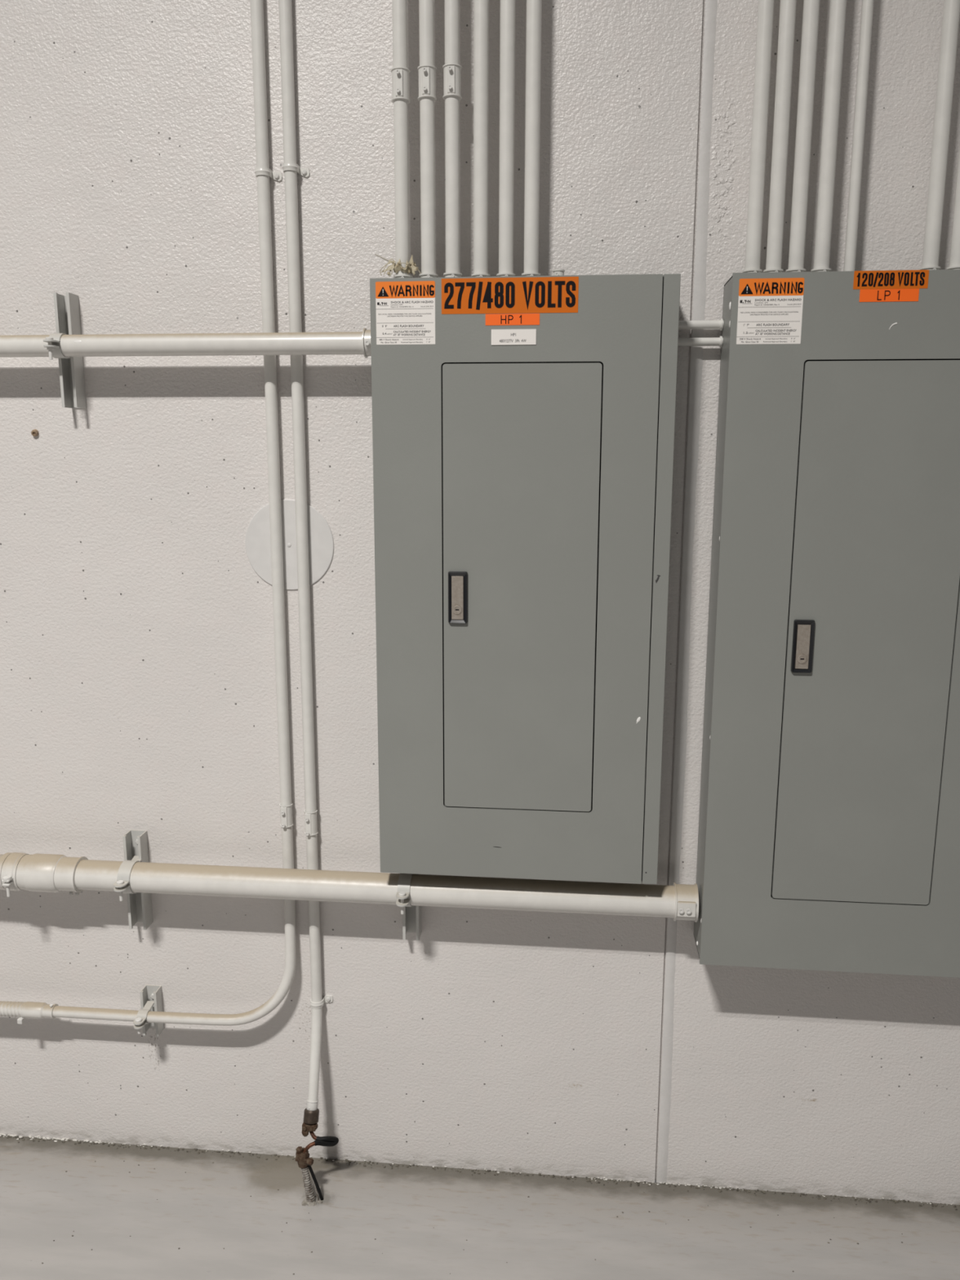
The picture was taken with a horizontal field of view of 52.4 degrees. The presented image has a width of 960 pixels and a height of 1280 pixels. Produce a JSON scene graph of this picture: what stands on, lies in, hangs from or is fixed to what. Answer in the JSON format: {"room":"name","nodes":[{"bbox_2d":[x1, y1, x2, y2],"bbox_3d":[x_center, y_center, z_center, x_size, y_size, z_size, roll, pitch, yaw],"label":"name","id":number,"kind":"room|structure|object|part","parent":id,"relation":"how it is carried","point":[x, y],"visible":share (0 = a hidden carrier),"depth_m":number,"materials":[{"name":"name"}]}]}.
{"room":"electrical room","nodes":[
{"label":"electrical room","id":0,"kind":"room"},
{"bbox_2d":[0,0,959,1204],"bbox_3d":[0.179,-1.222,1.591,8.000,4.600,0.200,1,11,6],"label":"wall","id":1,"kind":"structure","parent":0,"point":[138,676],"depth_m":1.78,"materials":[{"name":"paint"}]},
{"bbox_2d":[31,429,38,436],"bbox_3d":[-0.796,-0.371,1.746,0.013,0.013,0.010,1,11,6],"label":"plug","id":2,"kind":"object","parent":1,"relation":"attached to","point":[34,433],"visible":1,"depth_m":1.74,"materials":[{"name":"beige plastic"}]},
{"bbox_2d":[53,292,86,408],"bbox_3d":[-0.712,-0.502,1.698,0.028,0.190,0.034,1,11,6],"label":"channel","id":3,"kind":"object","parent":1,"relation":"attached to","point":[67,310],"visible":0.82,"depth_m":1.70,"materials":[{"name":"paint"}]},
{"bbox_2d":[122,830,153,929],"bbox_3d":[-0.657,0.461,1.876,0.034,0.189,0.032,1,11,6],"label":"channel","id":4,"kind":"object","parent":1,"relation":"attached to","point":[135,842],"visible":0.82,"depth_m":1.88,"materials":[{"name":"paint"}]},
{"bbox_2d":[0,0,296,1026],"bbox_3d":[-0.729,-0.429,1.685,0.762,2.398,0.052,1,11,3],"label":"conduit","id":5,"kind":"object","parent":1,"relation":"attached to","point":[22,1010],"visible":1,"depth_m":1.75,"materials":[{"name":"metal"}]},
{"bbox_2d":[133,1000,154,1034],"bbox_3d":[-0.651,0.733,1.892,0.019,0.033,0.067,1,11,6],"label":"clamp","id":6,"kind":"object","parent":5,"relation":"attached to","point":[140,1022],"visible":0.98,"depth_m":1.88,"materials":[{"name":"metal"}]},
{"bbox_2d":[139,984,164,1036],"bbox_3d":[-0.648,0.732,1.929,0.032,0.094,0.027,1,11,6],"label":"channel","id":7,"kind":"object","parent":1,"relation":"attached to","point":[148,993],"visible":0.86,"depth_m":1.93,"materials":[{"name":"paint"}]},
{"bbox_2d":[0,328,371,358],"bbox_3d":[-1.098,-0.508,1.695,1.869,0.047,0.049,1,11,6],"label":"conduit","id":8,"kind":"object","parent":1,"relation":"attached to","point":[353,342],"visible":0.82,"depth_m":1.62,"materials":[{"name":"metal"}]},
{"bbox_2d":[43,333,70,359],"bbox_3d":[-0.714,-0.496,1.654,0.020,0.046,0.074,1,11,6],"label":"clamp","id":9,"kind":"object","parent":8,"relation":"attached to","point":[54,351],"visible":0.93,"depth_m":1.64,"materials":[{"name":"metal"}]},
{"bbox_2d":[254,167,282,181],"bbox_3d":[-0.351,-0.770,1.614,0.042,0.016,0.026,1,11,6],"label":"strap","id":10,"kind":"object","parent":1,"relation":"attached to","point":[277,176],"visible":0.99,"depth_m":1.61,"materials":[{"name":"paint"}]},
{"bbox_2d":[244,499,333,590],"bbox_3d":[-0.340,-0.169,1.739,0.161,0.161,0.005,1,11,6],"label":"cover plate","id":11,"kind":"object","parent":1,"relation":"attached to","point":[321,542],"visible":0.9,"depth_m":1.74,"materials":[{"name":"paint"}]},
{"bbox_2d":[282,162,309,177],"bbox_3d":[-0.305,-0.775,1.609,0.042,0.018,0.026,1,11,6],"label":"strap","id":12,"kind":"object","parent":1,"relation":"attached to","point":[304,172],"visible":0.98,"depth_m":1.60,"materials":[{"name":"paint"}]},
{"bbox_2d":[278,0,322,1111],"bbox_3d":[-0.316,-0.350,1.661,0.025,2.543,0.081,1,11,6],"label":"conduit","id":13,"kind":"object","parent":1,"relation":"attached to","point":[286,30],"visible":0.96,"depth_m":1.71,"materials":[{"name":"metal"}]},
{"bbox_2d":[302,1108,319,1137],"bbox_3d":[-0.323,0.919,1.866,0.031,0.053,0.034,1,11,6],"label":"bushing","id":14,"kind":"object","parent":13,"relation":"attached to","point":[310,1117],"visible":0.98,"depth_m":1.85,"materials":[{"name":"brown metal"}]},
{"bbox_2d":[310,995,333,1008],"bbox_3d":[-0.308,0.701,1.890,0.042,0.015,0.026,1,11,6],"label":"strap","id":15,"kind":"object","parent":1,"relation":"attached to","point":[327,998],"visible":0.98,"depth_m":1.89,"materials":[{"name":"paint"}]},
{"bbox_2d":[0,852,698,922],"bbox_3d":[-0.436,0.449,1.797,1.644,0.076,0.087,1,11,6],"label":"horizontal pipe","id":16,"kind":"object","parent":1,"relation":"attached to","point":[38,873],"visible":1,"depth_m":1.76,"materials":[{"name":"metal"}]},
{"bbox_2d":[113,855,141,901],"bbox_3d":[-0.654,0.444,1.819,0.024,0.060,0.093,1,11,6],"label":"clamp","id":17,"kind":"object","parent":16,"relation":"attached to","point":[121,886],"visible":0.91,"depth_m":1.80,"materials":[{"name":"metal"}]},
{"bbox_2d":[395,873,413,914],"bbox_3d":[-0.135,0.455,1.769,0.022,0.060,0.092,1,11,6],"label":"clamp","id":18,"kind":"object","parent":16,"relation":"attached to","point":[404,879],"visible":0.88,"depth_m":1.75,"materials":[{"name":"metal"}]},
{"bbox_2d":[402,873,422,940],"bbox_3d":[-0.127,0.479,1.827,0.030,0.161,0.032,1,11,6],"label":"channel","id":19,"kind":"object","parent":1,"relation":"attached to","point":[411,917],"visible":0.2,"depth_m":1.84,"materials":[{"name":"paint"}]},
{"bbox_2d":[369,273,680,884],"bbox_3d":[0.070,-0.084,1.656,0.482,0.996,0.116,1,11,6],"label":"electrical panel","id":20,"kind":"object","parent":1,"relation":"attached to","point":[523,427],"visible":1,"depth_m":1.60,"materials":[{"name":"metal"}]},
{"bbox_2d":[391,0,412,278],"bbox_3d":[-0.124,-1.084,1.495,0.030,1.036,0.034,-6,12,-28],"label":"conduit","id":21,"kind":"object","parent":20,"relation":"on","point":[400,71],"visible":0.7,"depth_m":1.54,"materials":[{"name":"metal"}]},
{"bbox_2d":[374,253,420,276],"bbox_3d":[-0.133,-0.605,1.579,0.064,0.037,0.042,-6,12,-29],"label":"tape","id":22,"kind":"object","parent":21,"relation":"attached to","point":[411,268],"visible":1,"depth_m":1.57,"materials":[{"name":"beige fabric"}]},
{"bbox_2d":[376,300,433,342],"bbox_3d":[-0.119,-0.502,1.542,0.092,0.064,0.001,1,11,6],"label":"label","id":23,"kind":"object","parent":20,"relation":"attached to","point":[397,321],"depth_m":1.54,"materials":[{"name":"white paper"}]},
{"bbox_2d":[417,0,437,277],"bbox_3d":[-0.082,-1.085,1.490,0.030,1.036,0.034,-6,12,-28],"label":"conduit","id":24,"kind":"object","parent":20,"relation":"attached to","point":[427,98],"visible":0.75,"depth_m":1.54,"materials":[{"name":"metal"}]},
{"bbox_2d":[442,0,462,277],"bbox_3d":[-0.042,-1.085,1.486,0.030,1.036,0.034,-6,12,-28],"label":"conduit","id":25,"kind":"object","parent":20,"relation":"attached to","point":[451,68],"visible":0.8,"depth_m":1.53,"materials":[{"name":"metal"}]},
{"bbox_3d":[-0.037,-0.070,1.614,0.020,0.072,0.005,1,11,6],"label":"latch plate","id":26,"kind":"part","parent":20,"relation":"part of","materials":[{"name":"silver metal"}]},
{"bbox_3d":[-0.037,-0.070,1.614,0.032,0.086,0.006,1,11,6],"label":"latch frame","id":27,"kind":"part","parent":20,"relation":"part of","materials":[{"name":"black plastic"}]},
{"bbox_2d":[471,0,489,276],"bbox_3d":[0.002,-1.082,1.483,0.030,1.036,0.031,1,11,6],"label":"conduit","id":28,"kind":"object","parent":20,"relation":"attached to","point":[481,7],"visible":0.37,"depth_m":1.53,"materials":[{"name":"metal"}]},
{"bbox_2d":[496,0,515,276],"bbox_3d":[0.043,-1.081,1.480,0.030,1.036,0.031,1,11,6],"label":"conduit","id":29,"kind":"object","parent":20,"relation":"attached to","point":[507,45],"visible":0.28,"depth_m":1.53,"materials":[{"name":"metal"}]},
{"bbox_3d":[0.053,-0.475,1.530,0.070,0.023,0.001,1,11,6],"label":"name plate","id":30,"kind":"part","parent":20,"relation":"part of","materials":[{"name":"white plastic"}]},
{"bbox_3d":[0.065,-0.073,1.609,0.252,0.738,0.006,1,11,6],"label":"door","id":31,"kind":"part","parent":20,"relation":"part of","materials":[{"name":"metal"}]},
{"bbox_2d":[521,0,542,275],"bbox_3d":[0.083,-1.080,1.476,0.030,1.036,0.031,1,11,6],"label":"conduit","id":32,"kind":"object","parent":20,"relation":"on","point":[534,7],"visible":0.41,"depth_m":1.52,"materials":[{"name":"metal"}]},
{"bbox_2d":[552,269,564,275],"bbox_3d":[0.126,-0.583,1.565,0.023,0.020,0.025,1,11,6],"label":"connector","id":33,"kind":"object","parent":20,"relation":"on","point":[556,272],"visible":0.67,"depth_m":1.56,"materials":[{"name":"paint"}]},
{"bbox_2d":[677,336,723,347],"bbox_3d":[0.354,-0.486,1.593,0.083,0.018,0.018,1,11,6],"label":"conduit","id":34,"kind":"object","parent":20,"relation":"attached to","point":[717,341],"visible":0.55,"depth_m":1.59,"materials":[{"name":"metal"}]},
{"bbox_2d":[678,318,724,330],"bbox_3d":[0.354,-0.513,1.590,0.083,0.018,0.018,1,11,6],"label":"conduit","id":35,"kind":"object","parent":20,"relation":"attached to","point":[707,324],"visible":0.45,"depth_m":1.58,"materials":[{"name":"metal"}]},
{"bbox_2d":[657,0,717,1183],"bbox_3d":[0.359,-0.218,1.661,0.023,2.600,0.003,1,11,6],"label":"wall joint","id":36,"kind":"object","parent":1,"relation":"attached to","point":[711,6],"depth_m":1.67,"materials":[{"name":"white paint"}]},
{"bbox_2d":[693,269,959,977],"bbox_3d":[0.642,-0.002,1.615,0.513,1.141,0.116,1,11,6],"label":"electrical panel","id":37,"kind":"object","parent":1,"relation":"attached to","point":[828,835],"visible":1,"depth_m":1.57,"materials":[{"name":"metal"}]},
{"bbox_2d":[742,0,774,272],"bbox_3d":[0.430,-1.073,1.442,0.030,1.036,0.031,1,11,6],"label":"conduit","id":38,"kind":"object","parent":37,"relation":"on","point":[765,7],"visible":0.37,"depth_m":1.49,"materials":[{"name":"metal"}]},
{"bbox_2d":[737,298,800,342],"bbox_3d":[0.440,-0.487,1.489,0.093,0.064,0.001,1,11,6],"label":"warning label","id":39,"kind":"object","parent":37,"relation":"attached to","point":[759,320],"depth_m":1.49,"materials":[{"name":"white paper"}]},
{"bbox_2d":[763,0,796,272],"bbox_3d":[0.462,-1.072,1.439,0.030,1.036,0.031,1,11,6],"label":"conduit","id":40,"kind":"object","parent":37,"relation":"on","point":[788,7],"visible":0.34,"depth_m":1.49,"materials":[{"name":"metal"}]},
{"bbox_2d":[785,0,820,271],"bbox_3d":[0.496,-1.072,1.436,0.030,1.036,0.031,1,11,6],"label":"conduit","id":41,"kind":"object","parent":37,"relation":"on","point":[811,7],"visible":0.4,"depth_m":1.49,"materials":[{"name":"metal"}]},
{"bbox_3d":[0.520,0.011,1.573,0.020,0.072,0.005,1,11,6],"label":"latch plate","id":42,"kind":"part","parent":37,"relation":"part of","materials":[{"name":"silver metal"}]},
{"bbox_3d":[0.520,0.011,1.573,0.033,0.086,0.006,1,11,6],"label":"latch frame","id":43,"kind":"part","parent":37,"relation":"part of","materials":[{"name":"black plastic"}]},
{"bbox_2d":[810,0,846,271],"bbox_3d":[0.534,-1.071,1.432,0.030,1.036,0.031,1,11,6],"label":"conduit","id":44,"kind":"object","parent":37,"relation":"attached to","point":[837,20],"visible":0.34,"depth_m":1.48,"materials":[{"name":"metal"}]},
{"bbox_2d":[843,0,874,271],"bbox_3d":[0.579,-1.074,1.434,0.017,1.032,0.017,1,11,6],"label":"conduit","id":45,"kind":"object","parent":37,"relation":"attached to","point":[867,9],"visible":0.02,"depth_m":1.49,"materials":[{"name":"metal"}]},
{"bbox_3d":[0.625,0.008,1.568,0.256,0.881,0.006,1,11,6],"label":"door","id":46,"kind":"part","parent":37,"relation":"part of","materials":[{"name":"metal"}]},
{"bbox_2d":[919,0,959,270],"bbox_3d":[0.697,-1.068,1.416,0.030,1.036,0.031,1,11,6],"label":"conduit","id":47,"kind":"object","parent":37,"relation":"attached to","point":[951,9],"visible":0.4,"depth_m":1.47,"materials":[{"name":"metal"}]},
{"bbox_2d":[946,145,959,269],"bbox_3d":[0.738,-1.067,1.413,0.030,1.036,0.031,1,11,6],"label":"conduit","id":48,"kind":"object","parent":37,"relation":"attached to","point":[954,259],"visible":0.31,"depth_m":1.49,"materials":[{"name":"metal"}]},
{"bbox_2d":[0,1135,959,1279],"bbox_3d":[-0.131,1.687,-0.996,8.000,0.150,6.000,1,11,6],"label":"floor","id":49,"kind":"structure","parent":0,"point":[421,1220],"depth_m":1.80,"materials":[{"name":"concrete"}]},
{"bbox_2d":[301,1165,322,1206],"bbox_3d":[-0.320,1.034,1.849,0.042,0.080,0.026,1,11,6],"label":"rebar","id":50,"kind":"object","parent":49,"relation":"on","point":[309,1200],"visible":1,"depth_m":1.85,"materials":[{"name":"grey metal"}]},
{"bbox_2d":[295,1146,313,1168],"bbox_3d":[-0.331,0.977,1.847,0.037,0.038,0.024,3,11,14],"label":"clamp","id":51,"kind":"object","parent":50,"relation":"on","point":[303,1159],"visible":1,"depth_m":1.84,"materials":[{"name":"metal"}]},
{"bbox_2d":[302,1131,338,1152],"bbox_3d":[-0.306,0.960,1.864,0.073,0.049,0.032,-3,11,-14],"label":"earth wire","id":52,"kind":"object","parent":51,"relation":"on","point":[329,1141],"visible":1,"depth_m":1.86,"materials":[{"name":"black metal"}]},
{"bbox_2d":[307,1164,323,1200],"bbox_3d":[-0.313,1.031,1.855,0.031,0.075,0.009,2,11,10],"label":"cable","id":53,"kind":"object","parent":49,"relation":"on","point":[317,1187],"visible":0.99,"depth_m":1.85,"materials":[{"name":"black plastic"}]},
{"bbox_2d":[41,1160,902,1274],"bbox_3d":[0.004,1.085,1.764,1.674,0.002,0.298,1,11,6],"label":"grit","id":54,"kind":"object","parent":49,"relation":"on","point":[95,1161],"visible":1,"depth_m":1.80,"materials":[{"name":"grey concrete"}]},
{"bbox_2d":[0,1133,952,1204],"bbox_3d":[-0.043,1.051,1.938,2.082,0.007,0.014,1,11,6],"label":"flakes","id":55,"kind":"object","parent":49,"relation":"on","point":[1,1134],"visible":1,"depth_m":1.99,"materials":[{"name":"white"}]},
{"bbox_2d":[3,1135,959,1209],"bbox_3d":[-0.035,1.053,1.933,2.092,0.006,0.023,1,11,6],"label":"dirt","id":56,"kind":"object","parent":49,"relation":"on","point":[113,1144],"visible":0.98,"depth_m":1.93,"materials":[{"name":"grey soil"}]}
]}

